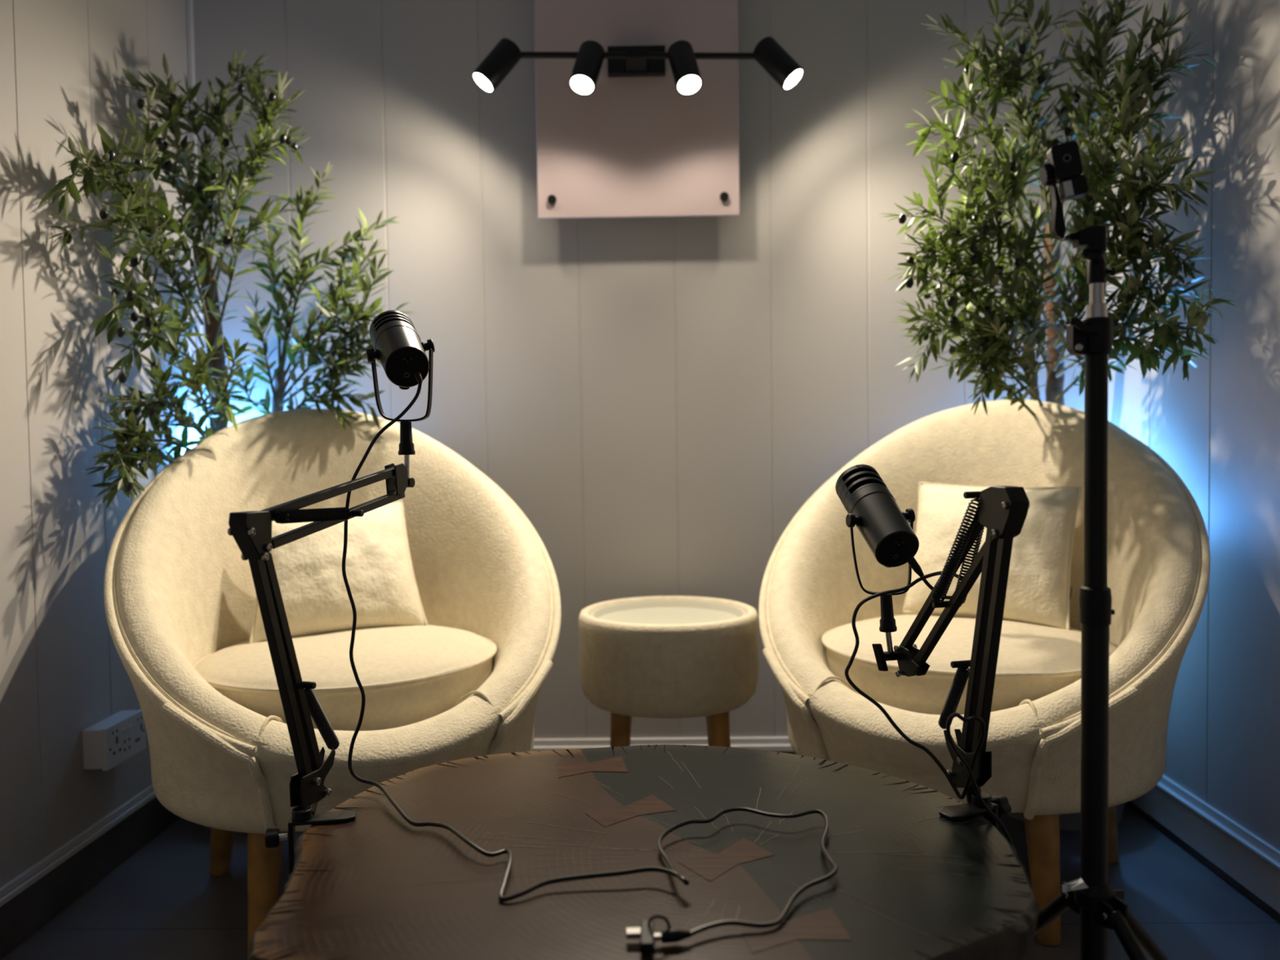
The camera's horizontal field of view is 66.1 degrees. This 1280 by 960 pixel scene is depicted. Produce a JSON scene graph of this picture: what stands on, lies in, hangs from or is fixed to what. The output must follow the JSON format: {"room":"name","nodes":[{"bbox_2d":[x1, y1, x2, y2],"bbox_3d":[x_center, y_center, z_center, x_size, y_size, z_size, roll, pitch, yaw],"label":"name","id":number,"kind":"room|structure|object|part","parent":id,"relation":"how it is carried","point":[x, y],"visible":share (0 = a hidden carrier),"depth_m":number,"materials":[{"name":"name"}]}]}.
{"room":"studio","nodes":[
{"label":"studio","id":0,"kind":"room"},
{"bbox_2d":[0,0,199,887],"bbox_3d":[-1.200,-0.348,1.010,0.060,2.450,3.210,-1,2,1],"label":"wall","id":1,"kind":"structure","parent":0,"point":[63,673],"depth_m":1.96,"materials":[{"name":"grey paint"}]},
{"bbox_2d":[0,784,155,906],"bbox_3d":[-1.149,0.771,1.021,0.014,0.027,3.150,-1,2,1],"label":"trim","id":2,"kind":"structure","parent":1,"relation":"attached to","point":[24,880],"depth_m":1.96,"materials":[{"name":"white paint"}]},
{"bbox_2d":[0,796,179,959],"bbox_3d":[-1.149,0.831,1.024,0.012,0.092,3.150,-1,2,1],"label":"baseboard","id":3,"kind":"structure","parent":1,"relation":"attached to","point":[22,916],"depth_m":1.97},
{"bbox_2d":[81,709,146,770],"bbox_3d":[-1.115,0.550,2.090,0.055,0.086,0.153,-1,2,1],"label":"wall socket","id":4,"kind":"object","parent":1,"relation":"attached to","point":[112,740],"visible":1,"depth_m":2.05,"materials":[{"name":"white plastic"}]},
{"bbox_3d":[-1.095,0.550,2.090,0.010,0.086,0.153,-1,2,1],"label":"plate","id":5,"kind":"part","parent":4,"relation":"part of","materials":[{"name":"white plastic"}]},
{"bbox_2d":[122,727,127,733],"bbox_3d":[-1.090,0.530,2.079,0.004,0.009,0.016,-1,2,1],"label":"switch","id":6,"kind":"object","parent":4,"relation":"attached to","point":[124,729],"depth_m":2.08,"materials":[{"name":"white plastic"}]},
{"bbox_2d":[127,724,132,730],"bbox_3d":[-1.090,0.529,2.101,0.004,0.009,0.016,-1,2,1],"label":"switch","id":7,"kind":"object","parent":4,"relation":"attached to","point":[129,726],"depth_m":2.10,"materials":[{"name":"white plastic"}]},
{"bbox_2d":[0,804,1279,959],"bbox_3d":[0.011,0.892,1.010,2.450,0.060,3.270,-1,2,1],"label":"floor","id":8,"kind":"structure","parent":0,"point":[164,901],"depth_m":1.91,"materials":[{"name":"grey tile"}]},
{"bbox_2d":[37,48,416,832],"bbox_3d":[-0.833,-0.076,2.145,0.613,1.818,0.752,-1,2,1],"label":"tree","id":9,"kind":"object","parent":8,"relation":"on","point":[147,215],"visible":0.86,"depth_m":2.21,"materials":[{"name":"green plant"}]},
{"bbox_3d":[-0.956,0.722,2.413,0.260,0.205,0.260,-1,2,1],"label":"pot","id":10,"kind":"part","parent":9,"relation":"part of","materials":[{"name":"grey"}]},
{"bbox_2d":[103,408,560,959],"bbox_3d":[-0.602,0.336,2.029,0.897,0.995,0.880,-2,2,-25],"label":"tub chair","id":11,"kind":"object","parent":8,"relation":"on","point":[180,593],"visible":0.88,"depth_m":1.92,"materials":[{"name":"beige fabric"}]},
{"bbox_3d":[-0.874,0.706,2.081,0.073,0.260,0.067,-2,2,-25],"label":"leg","id":12,"kind":"part","parent":11,"relation":"part of","materials":[{"name":"brown wood"}]},
{"bbox_3d":[-0.661,0.716,1.739,0.068,0.260,0.072,-2,2,-25],"label":"leg","id":13,"kind":"part","parent":11,"relation":"part of","materials":[{"name":"brown wood"}]},
{"bbox_2d":[248,500,427,644],"bbox_3d":[-0.672,0.195,2.152,0.373,0.281,0.170,-2,3,-32],"label":"throw pillow","id":14,"kind":"object","parent":11,"relation":"on","point":[380,576],"visible":0.66,"depth_m":2.12,"materials":[{"name":"beige fabric"}]},
{"bbox_2d":[194,624,496,730],"bbox_3d":[-0.591,0.397,2.010,0.593,0.149,0.581,-2,2,-25],"label":"seat cushion","id":15,"kind":"object","parent":11,"relation":"on","point":[407,674],"depth_m":1.82,"materials":[{"name":"beige fabric"}]},
{"bbox_3d":[-0.449,0.509,1.716,0.429,0.179,0.149,-2,2,-25],"label":"panel","id":16,"kind":"part","parent":11,"relation":"part of","materials":[{"name":"beige fabric"}]},
{"bbox_2d":[247,744,1039,959],"bbox_3d":[0.012,0.644,1.206,0.871,0.421,0.744,-1,2,1],"label":"coffee table","id":17,"kind":"object","parent":8,"relation":"on","point":[911,882],"visible":0.95,"depth_m":1.12,"materials":[{"name":"brown leather"}]},
{"bbox_2d":[227,421,415,875],"bbox_3d":[-0.390,0.208,1.338,0.101,0.582,0.387,0,2,23],"label":"boom arm","id":18,"kind":"object","parent":17,"relation":"attached to","point":[251,531],"visible":0.99,"depth_m":1.26,"materials":[{"name":"black metal"}]},
{"bbox_3d":[-0.467,0.455,1.252,0.016,0.025,0.025,-1,2,-14],"label":"clamp knob","id":19,"kind":"part","parent":18,"relation":"part of","materials":[{"name":"black plastic"}]},
{"bbox_3d":[-0.431,0.427,1.279,0.020,0.025,0.025,-1,2,1],"label":"post","id":20,"kind":"part","parent":18,"relation":"part of","materials":[{"name":"black metal"}]},
{"bbox_3d":[-0.405,0.435,1.266,0.076,0.004,0.032,-1,2,-14],"label":"clamp plate","id":21,"kind":"part","parent":18,"relation":"part of","materials":[{"name":"black metal"}]},
{"bbox_2d":[365,310,435,422],"bbox_3d":[-0.373,-0.179,1.518,0.101,0.179,0.168,-2,3,-33],"label":"microphone","id":22,"kind":"object","parent":18,"relation":"attached to","point":[400,350],"visible":0.98,"depth_m":1.48,"materials":[{"name":"black metal"}]},
{"bbox_3d":[-0.405,-0.189,1.494,0.021,0.021,0.021,-1,2,-19],"label":"yoke knob","id":23,"kind":"part","parent":22,"relation":"part of","materials":[{"name":"black plastic"}]},
{"bbox_2d":[368,310,416,346],"bbox_3d":[-0.389,-0.226,1.559,0.071,0.086,0.078,-2,2,-23],"label":"grille","id":24,"kind":"object","parent":22,"relation":"attached to","point":[387,319],"depth_m":1.53,"materials":[{"name":"black metal"}]},
{"bbox_2d":[399,386,409,389],"bbox_3d":[-0.355,-0.143,1.483,0.017,0.014,0.017,-1,2,1],"label":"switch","id":25,"kind":"object","parent":22,"relation":"attached to","point":[401,387],"depth_m":1.48,"materials":[{"name":"black plastic"}]},
{"bbox_3d":[-0.344,-0.167,1.456,0.058,0.053,0.026,-2,2,-22],"label":"plate","id":26,"kind":"part","parent":22,"relation":"part of","materials":[{"name":"black plastic"}]},
{"bbox_3d":[-0.328,-0.207,1.517,0.022,0.022,0.021,-1,2,-16],"label":"yoke knob","id":27,"kind":"part","parent":22,"relation":"part of","materials":[{"name":"black plastic"}]},
{"bbox_3d":[-0.358,-0.021,1.510,0.009,0.046,0.008,-1,2,1],"label":"mount rod","id":28,"kind":"part","parent":18,"relation":"part of","materials":[{"name":"silver metal"}]},
{"bbox_2d":[342,372,837,953],"bbox_3d":[-0.131,0.143,1.171,0.715,0.588,0.384,0,2,24],"label":"microphone cable","id":29,"kind":"object","parent":17,"relation":"on","point":[646,935],"visible":1,"depth_m":1.11,"materials":[{"name":"black plastic"}]},
{"bbox_2d":[871,485,1029,830],"bbox_3d":[0.419,0.246,1.327,0.109,0.485,0.306,-1,2,-11],"label":"boom arm","id":30,"kind":"object","parent":17,"relation":"attached to","point":[1002,510],"visible":0.96,"depth_m":1.27,"materials":[{"name":"black metal"}]},
{"bbox_2d":[835,464,919,595],"bbox_3d":[0.356,0.074,1.472,0.102,0.193,0.180,-1,2,1],"label":"microphone","id":31,"kind":"object","parent":30,"relation":"attached to","point":[870,506],"visible":0.98,"depth_m":1.44,"materials":[{"name":"black metal"}]},
{"bbox_3d":[0.316,0.059,1.450,0.020,0.021,0.021,-1,2,-11],"label":"yoke knob","id":32,"kind":"part","parent":31,"relation":"part of","materials":[{"name":"black plastic"}]},
{"bbox_2d":[835,464,888,512],"bbox_3d":[0.345,0.021,1.517,0.071,0.090,0.086,-1,2,-10],"label":"grille","id":33,"kind":"object","parent":31,"relation":"attached to","point":[858,481],"depth_m":1.50,"materials":[{"name":"black metal"}]},
{"bbox_3d":[0.366,0.099,1.401,0.058,0.050,0.032,-1,2,1],"label":"plate","id":34,"kind":"part","parent":31,"relation":"part of","materials":[{"name":"black plastic"}]},
{"bbox_3d":[0.396,0.053,1.461,0.022,0.021,0.021,-1,2,1],"label":"yoke knob","id":35,"kind":"part","parent":31,"relation":"part of","materials":[{"name":"black plastic"}]},
{"bbox_3d":[0.362,0.260,1.448,0.040,0.043,0.018,-2,2,-28],"label":"thumb knob","id":36,"kind":"part","parent":30,"relation":"part of","materials":[{"name":"black plastic"}]},
{"bbox_3d":[0.370,0.241,1.460,0.013,0.044,0.008,-1,2,1],"label":"mount rod","id":37,"kind":"part","parent":30,"relation":"part of","materials":[{"name":"silver metal"}]},
{"bbox_2d":[844,556,1013,846],"bbox_3d":[0.411,0.320,1.313,0.207,0.417,0.188,-2,3,-38],"label":"microphone cable","id":38,"kind":"object","parent":30,"relation":"hanging from","point":[912,561],"visible":0.82,"depth_m":1.28,"materials":[{"name":"black plastic"}]},
{"bbox_3d":[0.419,0.424,1.263,0.076,0.004,0.032,-2,2,-29],"label":"clamp plate","id":39,"kind":"part","parent":30,"relation":"part of","materials":[{"name":"black metal"}]},
{"bbox_3d":[0.436,0.408,1.287,0.022,0.027,0.019,-1,2,1],"label":"post","id":40,"kind":"part","parent":30,"relation":"part of","materials":[{"name":"black metal"}]},
{"bbox_3d":[0.472,0.430,1.293,0.018,0.029,0.029,-2,2,-29],"label":"clamp knob","id":41,"kind":"part","parent":30,"relation":"part of","materials":[{"name":"black plastic"}]},
{"bbox_2d":[578,595,758,746],"bbox_3d":[0.068,0.556,2.287,0.414,0.516,0.414,-1,2,1],"label":"ottoman","id":42,"kind":"object","parent":8,"relation":"on","point":[653,656],"visible":0.87,"depth_m":2.12,"materials":[{"name":"beige fabric"}]},
{"bbox_3d":[-0.043,0.660,2.193,0.054,0.317,0.053,-1,2,1],"label":"leg","id":43,"kind":"part","parent":42,"relation":"part of","materials":[{"name":"brown wood"}]},
{"bbox_2d":[590,600,746,624],"bbox_3d":[0.065,0.319,2.278,0.361,0.020,0.361,-1,2,1],"label":"tray","id":44,"kind":"object","parent":42,"relation":"on","point":[606,612],"depth_m":2.35,"materials":[{"name":"beige fabric"}]},
{"bbox_3d":[0.182,0.650,2.389,0.054,0.317,0.053,-1,2,1],"label":"leg","id":45,"kind":"part","parent":42,"relation":"part of","materials":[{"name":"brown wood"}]},
{"bbox_3d":[0.179,0.658,2.189,0.054,0.317,0.053,-1,2,1],"label":"leg","id":46,"kind":"part","parent":42,"relation":"part of","materials":[{"name":"brown wood"}]},
{"bbox_2d":[758,399,1210,946],"bbox_3d":[0.691,0.318,2.069,0.897,0.995,0.880,1,3,32],"label":"tub chair","id":47,"kind":"object","parent":8,"relation":"on","point":[1158,557],"visible":0.73,"depth_m":1.92,"materials":[{"name":"beige fabric"}]},
{"bbox_3d":[0.507,0.494,1.775,0.429,0.179,0.149,1,3,32],"label":"panel","id":48,"kind":"part","parent":47,"relation":"part of","materials":[{"name":"beige fabric"}]},
{"bbox_2d":[822,614,1118,715],"bbox_3d":[0.680,0.379,2.051,0.593,0.149,0.581,1,3,32],"label":"seat cushion","id":49,"kind":"object","parent":47,"relation":"on","point":[1036,663],"depth_m":1.86,"materials":[{"name":"beige fabric"}]},
{"bbox_2d":[902,482,1081,630],"bbox_3d":[0.783,0.161,2.205,0.369,0.303,0.173,1,3,35],"label":"throw pillow","id":50,"kind":"object","parent":47,"relation":"on","point":[1038,583],"visible":0.66,"depth_m":2.12,"materials":[{"name":"beige fabric"}]},
{"bbox_3d":[0.725,0.697,1.773,0.068,0.260,0.072,1,3,32],"label":"leg","id":51,"kind":"part","parent":47,"relation":"part of","materials":[{"name":"brown wood"}]},
{"bbox_3d":[0.976,0.681,2.088,0.073,0.260,0.067,1,3,32],"label":"leg","id":52,"kind":"part","parent":47,"relation":"part of","materials":[{"name":"brown wood"}]},
{"bbox_2d":[880,0,1238,831],"bbox_3d":[0.896,-0.143,2.209,0.660,1.903,0.678,0,2,19],"label":"tree","id":53,"kind":"object","parent":8,"relation":"on","point":[990,332],"visible":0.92,"depth_m":2.10,"materials":[{"name":"green plant"}]},
{"bbox_3d":[1.014,0.688,2.389,0.330,0.226,0.330,-1,2,1],"label":"pot","id":54,"kind":"part","parent":53,"relation":"part of","materials":[{"name":"grey"}]},
{"bbox_2d":[1034,158,1168,959],"bbox_3d":[0.524,0.244,1.129,0.510,1.214,0.566,0,2,21],"label":"tripod stand","id":55,"kind":"object","parent":8,"relation":"on","point":[1100,907],"visible":1,"depth_m":1.11,"materials":[{"name":"black metal"}]},
{"bbox_3d":[0.462,-0.345,1.112,0.015,0.025,0.023,-1,2,1],"label":"bracket knob","id":56,"kind":"part","parent":55,"relation":"part of","materials":[{"name":"black plastic"}]},
{"bbox_3d":[0.458,0.660,1.325,0.017,0.365,0.344,-2,2,-21],"label":"leg","id":57,"kind":"part","parent":55,"relation":"part of","materials":[{"name":"black metal"}]},
{"bbox_3d":[0.470,-0.318,1.114,0.019,0.090,0.014,-1,2,1],"label":"bracket arm","id":58,"kind":"part","parent":55,"relation":"part of","materials":[{"name":"black plastic"}]},
{"bbox_2d":[1046,140,1088,201],"bbox_3d":[0.479,-0.346,1.101,0.040,0.062,0.022,0,2,9],"label":"camera","id":59,"kind":"object","parent":55,"relation":"on","point":[1064,158],"visible":1,"depth_m":1.09,"materials":[{"name":"black plastic"}]},
{"bbox_3d":[0.494,-0.172,1.093,0.032,0.019,0.010,0,2,12],"label":"lever","id":60,"kind":"part","parent":55,"relation":"part of","materials":[{"name":"black plastic"}]},
{"bbox_3d":[0.599,0.672,0.964,0.017,0.365,0.344,-2,2,-22],"label":"leg","id":61,"kind":"part","parent":55,"relation":"part of","materials":[{"name":"black metal"}]},
{"bbox_3d":[0.700,0.660,1.232,0.344,0.365,0.017,-2,2,-27],"label":"leg","id":62,"kind":"part","parent":55,"relation":"part of","materials":[{"name":"black metal"}]},
{"bbox_2d":[192,0,1097,738],"bbox_3d":[0.017,-0.422,2.566,2.330,2.450,0.060,-1,2,1],"label":"wall","id":63,"kind":"structure","parent":0,"point":[660,399],"depth_m":2.53,"materials":[{"name":"grey paint"}]},
{"bbox_2d":[186,0,205,436],"bbox_3d":[-1.142,-0.466,2.543,0.014,2.330,0.014,-1,2,1],"label":"trim","id":64,"kind":"structure","parent":63,"relation":"attached to","point":[189,8],"depth_m":2.52,"materials":[{"name":"white"}]},
{"bbox_2d":[533,0,739,218],"bbox_3d":[-0.009,-1.077,2.473,0.505,0.834,0.077,-1,2,1],"label":"wall panel","id":65,"kind":"object","parent":63,"relation":"attached to","point":[630,147],"visible":1,"depth_m":2.45,"materials":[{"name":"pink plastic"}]},
{"bbox_2d":[472,36,803,95],"bbox_3d":[-0.005,-0.987,2.356,0.781,0.161,0.185,-1,2,1],"label":"track light","id":66,"kind":"object","parent":65,"relation":"attached to","point":[622,60],"visible":1,"depth_m":2.31,"materials":[{"name":"black metal"}]},
{"bbox_3d":[-0.009,-1.036,2.434,0.143,0.068,0.025,-1,2,1],"label":"mounting plate","id":67,"kind":"part","parent":66,"relation":"part of","materials":[{"name":"black metal"}]},
{"bbox_2d":[533,737,794,751],"bbox_3d":[0.031,0.693,2.570,2.330,0.036,0.016,-1,2,1],"label":"trim","id":68,"kind":"structure","parent":63,"relation":"attached to","point":[768,744],"depth_m":2.57,"materials":[{"name":"white paint"}]},
{"bbox_2d":[779,751,795,754],"bbox_3d":[0.032,0.757,2.574,2.330,0.092,0.012,-1,2,1],"label":"baseboard","id":69,"kind":"structure","parent":63,"relation":"attached to","point":[791,753],"depth_m":2.56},
{"bbox_2d":[1097,0,1104,209],"bbox_3d":[1.174,-0.495,2.510,0.014,2.330,0.014,-1,2,1],"label":"trim","id":70,"kind":"structure","parent":63,"relation":"attached to","point":[1101,11],"depth_m":2.48,"materials":[{"name":"white"}]},
{"bbox_2d":[1103,0,1279,850],"bbox_3d":[1.190,-0.378,0.975,0.060,2.450,3.210,-1,2,1],"label":"wall","id":71,"kind":"structure","parent":0,"point":[1218,429],"depth_m":1.97,"materials":[{"name":"grey paint"}]},
{"bbox_2d":[1124,800,1279,922],"bbox_3d":[1.172,0.838,0.991,0.006,0.020,3.150,-1,2,1],"label":"trim","id":72,"kind":"structure","parent":71,"relation":"attached to","point":[1218,871],"depth_m":2.05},
{"bbox_2d":[1130,775,1279,913],"bbox_3d":[1.165,0.773,0.989,0.018,0.110,3.150,-1,2,1],"label":"baseboard","id":73,"kind":"structure","parent":71,"relation":"attached to","point":[1244,856],"depth_m":2.00,"materials":[{"name":"white"}]}
]}

